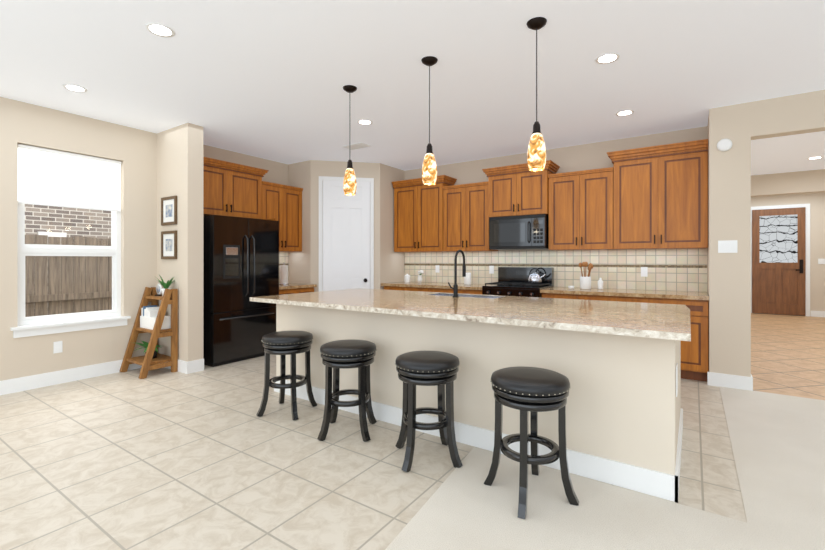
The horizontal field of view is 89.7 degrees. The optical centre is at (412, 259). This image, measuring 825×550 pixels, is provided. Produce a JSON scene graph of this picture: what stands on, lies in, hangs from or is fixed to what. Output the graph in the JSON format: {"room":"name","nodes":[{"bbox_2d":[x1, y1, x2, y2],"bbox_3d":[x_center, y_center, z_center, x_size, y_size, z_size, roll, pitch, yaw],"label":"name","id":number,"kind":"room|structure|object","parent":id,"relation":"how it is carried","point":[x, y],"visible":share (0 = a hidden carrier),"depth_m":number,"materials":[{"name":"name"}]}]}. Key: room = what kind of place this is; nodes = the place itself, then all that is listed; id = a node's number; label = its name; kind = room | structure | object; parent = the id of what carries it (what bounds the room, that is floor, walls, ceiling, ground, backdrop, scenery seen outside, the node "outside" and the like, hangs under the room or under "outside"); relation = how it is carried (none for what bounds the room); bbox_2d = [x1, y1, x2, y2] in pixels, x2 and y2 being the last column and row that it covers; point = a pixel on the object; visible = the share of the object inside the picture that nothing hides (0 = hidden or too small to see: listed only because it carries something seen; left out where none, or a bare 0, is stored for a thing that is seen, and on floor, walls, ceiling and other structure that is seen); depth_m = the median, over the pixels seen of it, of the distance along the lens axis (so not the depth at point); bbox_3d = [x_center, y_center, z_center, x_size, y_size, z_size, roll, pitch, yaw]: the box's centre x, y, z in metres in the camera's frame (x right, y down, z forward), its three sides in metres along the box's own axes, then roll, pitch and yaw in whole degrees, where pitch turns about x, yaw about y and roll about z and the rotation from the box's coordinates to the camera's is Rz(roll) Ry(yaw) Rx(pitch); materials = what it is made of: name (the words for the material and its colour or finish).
{"room":"kitchen","nodes":[
{"label":"kitchen","id":0,"kind":"room"},
{"bbox_2d":[0,97,343,380],"bbox_3d":[-3.431,-0.130,4.466,0.150,2.740,8.150,0,0,34],"label":"wall","id":1,"kind":"structure","parent":0,"point":[23,123],"depth_m":4.51,"materials":[{"name":"paint"}]},
{"bbox_2d":[53,341,61,353],"bbox_3d":[-3.547,0.873,4.153,0.007,0.115,0.070,0,0,34],"label":"outlet","id":2,"kind":"object","parent":1,"relation":"attached to","point":[57,346],"visible":1,"depth_m":4.15,"materials":[{"name":"white plastic"}]},
{"bbox_2d":[10,147,130,337],"bbox_3d":[-3.506,-0.190,4.294,0.180,1.840,0.980,0,0,34],"label":"window","id":3,"kind":"structure","parent":1,"relation":"in","point":[46,324],"depth_m":4.25,"materials":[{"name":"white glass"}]},
{"bbox_2d":[17,144,120,211],"bbox_3d":[-3.510,-0.823,4.296,0.036,0.566,0.856,0,0,34],"label":"window shade","id":4,"kind":"object","parent":3,"relation":"attached to","point":[50,177],"visible":0.9,"depth_m":4.26,"materials":[{"name":"fabric"}]},
{"bbox_2d":[0,360,141,394],"bbox_3d":[-4.337,1.175,2.981,0.015,0.130,4.675,0,0,34],"label":"baseboard","id":5,"kind":"structure","parent":1,"relation":"attached to","point":[9,386],"depth_m":4.16,"materials":[{"name":"white wood"}]},
{"bbox_2d":[156,123,207,361],"bbox_3d":[-2.694,-0.130,4.797,0.700,2.740,0.175,0,0,34],"label":"wall","id":6,"kind":"structure","parent":0,"point":[156,168],"depth_m":4.63,"materials":[{"name":"paint"}]},
{"bbox_2d":[161,196,176,225],"bbox_3d":[-2.778,-0.560,4.735,0.330,0.320,0.022,0,0,34],"label":"picture frame","id":7,"kind":"object","parent":6,"relation":"attached to","point":[168,210],"visible":1,"depth_m":4.73,"materials":[{"name":"brown wood"}]},
{"bbox_2d":[161,230,176,258],"bbox_3d":[-2.778,-0.170,4.735,0.330,0.320,0.022,0,0,34],"label":"picture frame","id":8,"kind":"object","parent":6,"relation":"attached to","point":[168,244],"visible":1,"depth_m":4.73,"materials":[{"name":"brown wood"}]},
{"bbox_2d":[164,359,189,373],"bbox_3d":[-2.728,1.175,4.707,0.685,0.130,0.015,0,0,34],"label":"baseboard","id":9,"kind":"structure","parent":6,"relation":"attached to","point":[183,366],"depth_m":4.55,"materials":[{"name":"white wood"}]},
{"bbox_2d":[372,163,403,289],"bbox_3d":[-0.373,-0.130,6.726,0.120,2.740,0.640,0,0,34],"label":"wall","id":10,"kind":"structure","parent":0,"point":[388,264],"depth_m":6.54,"materials":[{"name":"paint"}]},
{"bbox_2d":[319,176,373,290],"bbox_3d":[-1.005,-0.009,6.318,0.600,2.499,0.600,0,0,34],"label":"pantry door","id":11,"kind":"structure","parent":10,"relation":"in","point":[348,241],"depth_m":6.30,"materials":[{"name":"white paint"}]},
{"bbox_2d":[0,313,824,549],"bbox_3d":[2.188,1.270,4.738,9.150,0.060,14.900,0,0,34],"label":"floor","id":12,"kind":"structure","parent":0,"point":[207,458],"depth_m":2.54,"materials":[{"name":"beige tile"}]},
{"bbox_2d":[119,287,177,378],"bbox_3d":[-2.925,0.780,4.599,0.500,0.937,0.379,0,0,34],"label":"ladder shelf","id":13,"kind":"object","parent":12,"relation":"on","point":[146,362],"visible":0.88,"depth_m":4.58,"materials":[{"name":"brown wood"}]},
{"bbox_2d":[134,341,161,358],"bbox_3d":[-2.914,1.003,4.627,0.423,0.175,0.365,0,0,34],"label":"potted plant","id":14,"kind":"object","parent":13,"relation":"on","point":[145,344],"visible":0.42,"depth_m":4.61,"materials":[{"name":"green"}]},
{"bbox_2d":[140,305,170,329],"bbox_3d":[-2.883,0.641,4.660,0.360,0.240,0.170,0,0,34],"label":"books","id":15,"kind":"object","parent":13,"relation":"on","point":[148,316],"visible":0.83,"depth_m":4.61,"materials":[{"name":"white paper"}]},
{"bbox_2d":[154,284,161,295],"bbox_3d":[-2.933,0.341,4.791,0.130,0.140,0.050,0,0,34],"label":"decor","id":16,"kind":"object","parent":13,"relation":"on","point":[158,288],"visible":0.96,"depth_m":4.79,"materials":[{"name":"white ceramic"}]},
{"bbox_2d":[157,275,173,296],"bbox_3d":[-2.741,0.280,4.630,0.281,0.262,0.301,0,0,34],"label":"potted plant","id":17,"kind":"object","parent":13,"relation":"on","point":[166,285],"visible":0.75,"depth_m":4.59,"materials":[{"name":"green plant"}]},
{"bbox_2d":[203,215,278,366],"bbox_3d":[-2.283,0.360,5.314,0.741,1.760,0.910,0,0,34],"label":"fridge","id":18,"kind":"object","parent":12,"relation":"on","point":[240,261],"visible":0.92,"depth_m":5.02,"materials":[{"name":"black metal"}]},
{"bbox_2d":[203,157,316,294],"bbox_3d":[-2.171,0.000,5.616,0.643,2.480,1.727,0,0,34],"label":"upper cabinet","id":19,"kind":"object","parent":12,"relation":"on","point":[235,190],"visible":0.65,"depth_m":5.65,"materials":[{"name":"brown wood"}]},
{"bbox_2d":[279,263,288,284],"bbox_3d":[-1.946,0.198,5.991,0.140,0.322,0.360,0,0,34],"label":"paper towel roll","id":20,"kind":"object","parent":19,"relation":"on","point":[283,274],"visible":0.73,"depth_m":6.04,"materials":[{"name":"white paper"}]},
{"bbox_2d":[256,330,316,419],"bbox_3d":[-1.024,0.925,3.410,0.411,0.646,0.410,0,0,14],"label":"stool","id":21,"kind":"object","parent":12,"relation":"on","point":[291,343],"visible":0.98,"depth_m":3.30,"materials":[{"name":"black wood"}]},
{"bbox_2d":[317,339,376,441],"bbox_3d":[-0.464,0.925,3.007,0.411,0.646,0.410,0,0,3],"label":"stool","id":22,"kind":"object","parent":12,"relation":"on","point":[336,355],"visible":1,"depth_m":2.88,"materials":[{"name":"black wood"}]},
{"bbox_2d":[395,351,462,471],"bbox_3d":[0.094,0.925,2.618,0.411,0.646,0.410,0,0,-9],"label":"stool","id":23,"kind":"object","parent":12,"relation":"on","point":[440,369],"visible":1,"depth_m":2.50,"materials":[{"name":"black wood"}]},
{"bbox_2d":[274,304,682,502],"bbox_3d":[0.355,0.808,3.512,3.220,0.864,1.185,0,0,34],"label":"kitchen island","id":24,"kind":"object","parent":12,"relation":"on","point":[624,419],"visible":0.6,"depth_m":2.52,"materials":[{"name":"beige paint"}]},
{"bbox_2d":[250,288,690,340],"bbox_3d":[0.310,0.357,3.455,3.340,0.035,1.470,0,0,34],"label":"island countertop","id":25,"kind":"structure","parent":24,"relation":"on","point":[659,321],"depth_m":2.89,"materials":[{"name":"stone"}]},
{"bbox_2d":[448,250,465,296],"bbox_3d":[0.419,0.121,3.894,0.109,0.436,0.213,0,0,34],"label":"faucet","id":26,"kind":"object","parent":25,"relation":"on","point":[455,289],"visible":1,"depth_m":3.81,"materials":[{"name":"black metal"}]},
{"bbox_2d":[676,363,677,396],"bbox_3d":[1.459,0.660,2.291,0.006,0.160,0.110,0,0,34],"label":"outlet","id":27,"kind":"object","parent":24,"relation":"attached to","point":[676,379],"visible":1,"depth_m":2.29,"materials":[{"name":"white plastic"}]},
{"bbox_2d":[482,267,553,297],"bbox_3d":[1.390,0.670,5.495,0.754,1.140,0.681,0,0,34],"label":"range","id":28,"kind":"object","parent":12,"relation":"on","point":[512,281],"visible":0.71,"depth_m":5.51,"materials":[{"name":"black metal"}]},
{"bbox_2d":[527,268,545,283],"bbox_3d":[1.641,0.205,5.482,0.241,0.203,0.190,0,0,34],"label":"kettle","id":29,"kind":"object","parent":28,"relation":"on","point":[535,278],"visible":1,"depth_m":5.43,"materials":[{"name":"silver metal"}]},
{"bbox_2d":[381,139,708,381],"bbox_3d":[1.404,-0.010,5.543,4.144,2.500,0.643,0,0,34],"label":"upper cabinet","id":30,"kind":"object","parent":12,"relation":"on","point":[646,208],"visible":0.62,"depth_m":5.08,"materials":[{"name":"brown wood"}]},
{"bbox_2d":[404,270,470,284],"bbox_3d":[0.372,0.259,6.334,1.150,0.201,0.164,0,0,34],"label":"canisters","id":31,"kind":"object","parent":30,"relation":"on","point":[467,279],"visible":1,"depth_m":6.47,"materials":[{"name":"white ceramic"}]},
{"bbox_2d":[489,214,548,249],"bbox_3d":[1.458,-0.364,5.596,0.754,0.439,0.459,0,0,34],"label":"microwave","id":32,"kind":"object","parent":30,"relation":"attached to","point":[525,232],"visible":1,"depth_m":5.42,"materials":[{"name":"black"}]},
{"bbox_2d":[579,262,592,289],"bbox_3d":[2.128,0.188,5.089,0.161,0.342,0.154,0,0,34],"label":"utensil crock","id":33,"kind":"object","parent":30,"relation":"on","point":[585,282],"visible":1,"depth_m":5.05,"materials":[{"name":"white ceramic"}]},
{"bbox_2d":[598,278,602,289],"bbox_3d":[2.294,0.289,5.064,0.064,0.140,0.062,0,0,34],"label":"soap bottle","id":34,"kind":"object","parent":30,"relation":"on","point":[600,284],"depth_m":5.04,"materials":[{"name":"white ceramic"}]},
{"bbox_2d":[0,0,824,175],"bbox_3d":[2.188,-1.550,4.738,9.150,0.100,14.900,0,0,34],"label":"ceiling","id":35,"kind":"structure","parent":0,"point":[267,79],"depth_m":3.27,"materials":[{"name":"paint"}]},
{"bbox_2d":[63,84,87,91],"bbox_3d":[-2.945,-1.498,3.624,0.170,0.004,0.170,0,0,34],"label":"recessed light","id":36,"kind":"object","parent":35,"relation":"in","point":[75,88],"visible":1,"depth_m":3.62,"materials":[{"name":"white"}]},
{"bbox_2d":[145,23,174,36],"bbox_3d":[-1.645,-1.498,2.708,0.170,0.004,0.170,0,0,34],"label":"recessed light","id":37,"kind":"object","parent":35,"relation":"in","point":[158,29],"visible":1,"depth_m":2.71,"materials":[{"name":"white"}]},
{"bbox_2d":[343,85,356,194],"bbox_3d":[-0.545,-1.035,3.618,0.124,0.930,0.124,0,0,34],"label":"pendant light","id":38,"kind":"object","parent":35,"relation":"hanging from","point":[349,184],"visible":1,"depth_m":3.58,"materials":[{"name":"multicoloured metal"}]},
{"bbox_2d":[342,142,370,149],"bbox_3d":[-0.735,-1.494,5.461,0.340,0.010,0.200,0,0,34],"label":"ceiling vent","id":39,"kind":"object","parent":35,"relation":"in","point":[360,145],"visible":0.94,"depth_m":5.44,"materials":[{"name":"white metal"}]},
{"bbox_2d":[357,120,372,124],"bbox_3d":[-0.517,-1.498,4.516,0.170,0.004,0.170,0,0,34],"label":"recessed light","id":40,"kind":"object","parent":35,"relation":"in","point":[365,122],"visible":1,"depth_m":4.52,"materials":[{"name":"white"}]},
{"bbox_2d":[421,56,437,184],"bbox_3d":[0.128,-1.035,3.114,0.124,0.930,0.124,0,0,34],"label":"pendant light","id":41,"kind":"object","parent":35,"relation":"hanging from","point":[429,171],"visible":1,"depth_m":3.08,"materials":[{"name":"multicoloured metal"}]},
{"bbox_2d":[527,17,546,170],"bbox_3d":[0.784,-1.035,2.621,0.124,0.930,0.124,0,0,34],"label":"pendant light","id":42,"kind":"object","parent":35,"relation":"hanging from","point":[536,156],"visible":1,"depth_m":2.59,"materials":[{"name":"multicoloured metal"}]},
{"bbox_2d":[595,53,619,63],"bbox_3d":[1.450,-1.498,3.088,0.170,0.004,0.170,0,0,34],"label":"recessed light","id":43,"kind":"object","parent":35,"relation":"in","point":[607,58],"visible":1,"depth_m":3.08,"materials":[{"name":"white"}]},
{"bbox_2d":[616,110,633,115],"bbox_3d":[2.166,-1.498,4.234,0.170,0.004,0.170,0,0,34],"label":"recessed light","id":44,"kind":"object","parent":35,"relation":"in","point":[625,113],"visible":1,"depth_m":4.24,"materials":[{"name":"white"}]},
{"bbox_2d":[404,127,703,251],"bbox_3d":[1.577,-0.130,5.906,4.270,2.740,0.150,0,0,34],"label":"wall","id":45,"kind":"structure","parent":0,"point":[590,156],"depth_m":5.45,"materials":[{"name":"paint"}]},
{"bbox_2d":[385,386,824,549],"bbox_3d":[1.821,1.268,0.433,4.930,0.064,7.360,0,0,34],"label":"floor","id":46,"kind":"structure","parent":0,"point":[778,444],"depth_m":2.07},
{"bbox_2d":[484,366,578,518],"bbox_3d":[0.620,0.925,2.201,0.411,0.646,0.410,0,0,-20],"label":"stool","id":47,"kind":"object","parent":46,"relation":"on","point":[534,391],"visible":1,"depth_m":2.10,"materials":[{"name":"black wood"}]},
{"bbox_2d":[704,102,751,376],"bbox_3d":[5.191,-0.130,7.149,0.320,2.740,7.540,0,0,34],"label":"wall","id":48,"kind":"structure","parent":0,"point":[729,172],"depth_m":4.02,"materials":[{"name":"paint"}]},
{"bbox_2d":[717,139,731,151],"bbox_3d":[3.034,-1.120,4.035,0.124,0.124,0.034,0,0,34],"label":"smoke detector","id":49,"kind":"object","parent":48,"relation":"attached to","point":[723,145],"visible":0.98,"depth_m":4.03,"materials":[{"name":"white plastic"}]},
{"bbox_2d":[718,240,736,252],"bbox_3d":[3.062,-0.130,4.032,0.150,0.120,0.008,0,0,34],"label":"light switch","id":50,"kind":"object","parent":48,"relation":"attached to","point":[727,246],"visible":1,"depth_m":4.03,"materials":[{"name":"white plastic"}]},
{"bbox_2d":[707,372,749,389],"bbox_3d":[3.058,1.175,4.032,0.315,0.130,0.016,0,0,34],"label":"baseboard","id":51,"kind":"structure","parent":48,"relation":"attached to","point":[713,379],"depth_m":4.02,"materials":[{"name":"white wood"}]},
{"bbox_2d":[750,375,752,390],"bbox_3d":[5.283,1.175,6.986,0.015,0.130,7.405,0,0,34],"label":"baseboard","id":52,"kind":"structure","parent":48,"relation":"attached to","point":[751,378],"depth_m":3.92,"materials":[{"name":"white wood"}]},
{"bbox_2d":[752,90,824,139],"bbox_3d":[4.191,-1.335,3.363,2.250,0.330,0.150,0,0,34],"label":"wall","id":53,"kind":"structure","parent":0,"point":[802,113],"depth_m":3.79,"materials":[{"name":"paint"}]},
{"bbox_2d":[752,194,824,315],"bbox_3d":[8.334,-0.130,9.483,2.250,2.740,0.150,0,0,34],"label":"wall","id":54,"kind":"structure","parent":0,"point":[816,201],"depth_m":9.07,"materials":[{"name":"paint"}]},
{"bbox_2d":[751,204,809,315],"bbox_3d":[8.260,0.000,9.372,1.070,2.480,0.113,0,0,34],"label":"front door","id":55,"kind":"structure","parent":54,"relation":"in","point":[780,260],"depth_m":9.36,"materials":[{"name":"brown wood"}]},
{"bbox_2d":[811,311,824,316],"bbox_3d":[8.988,1.175,8.940,0.600,0.130,0.015,0,0,34],"label":"baseboard","id":56,"kind":"structure","parent":54,"relation":"attached to","point":[813,313],"depth_m":9.04,"materials":[{"name":"white wood"}]},
{"bbox_2d":[818,259,824,263],"bbox_3d":[8.890,0.030,9.011,0.120,0.120,0.007,0,0,34],"label":"switch plate","id":57,"kind":"object","parent":54,"relation":"attached to","point":[821,261],"visible":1,"depth_m":9.01,"materials":[{"name":"white plastic"}]},
{"bbox_2d":[752,169,824,197],"bbox_3d":[6.669,-1.320,7.023,2.250,0.360,0.150,0,0,34],"label":"wall","id":58,"kind":"structure","parent":0,"point":[776,185],"depth_m":7.11,"materials":[{"name":"paint"}]},
{"label":"outside","id":59,"kind":"structure","parent":0,"visible":0},
{"bbox_3d":[-6.923,1.590,7.344,8.840,0.100,17.000,0,0,34],"label":"ground","id":60,"kind":"structure","parent":59,"visible":0},
{"bbox_2d":[25,204,110,238],"bbox_3d":[-6.915,-1.610,7.338,0.260,6.300,17.000,0,0,34],"label":"brick house","id":61,"kind":"structure","parent":60,"relation":"on","point":[33,219],"depth_m":7.81,"materials":[{"name":"brown brick"}]},
{"bbox_2d":[25,235,111,316],"bbox_3d":[-4.990,0.594,6.115,0.060,1.892,13.132,0,0,34],"label":"fence","id":62,"kind":"object","parent":60,"relation":"on","point":[101,270],"depth_m":6.05,"materials":[{"name":"brown wood"}]}
]}

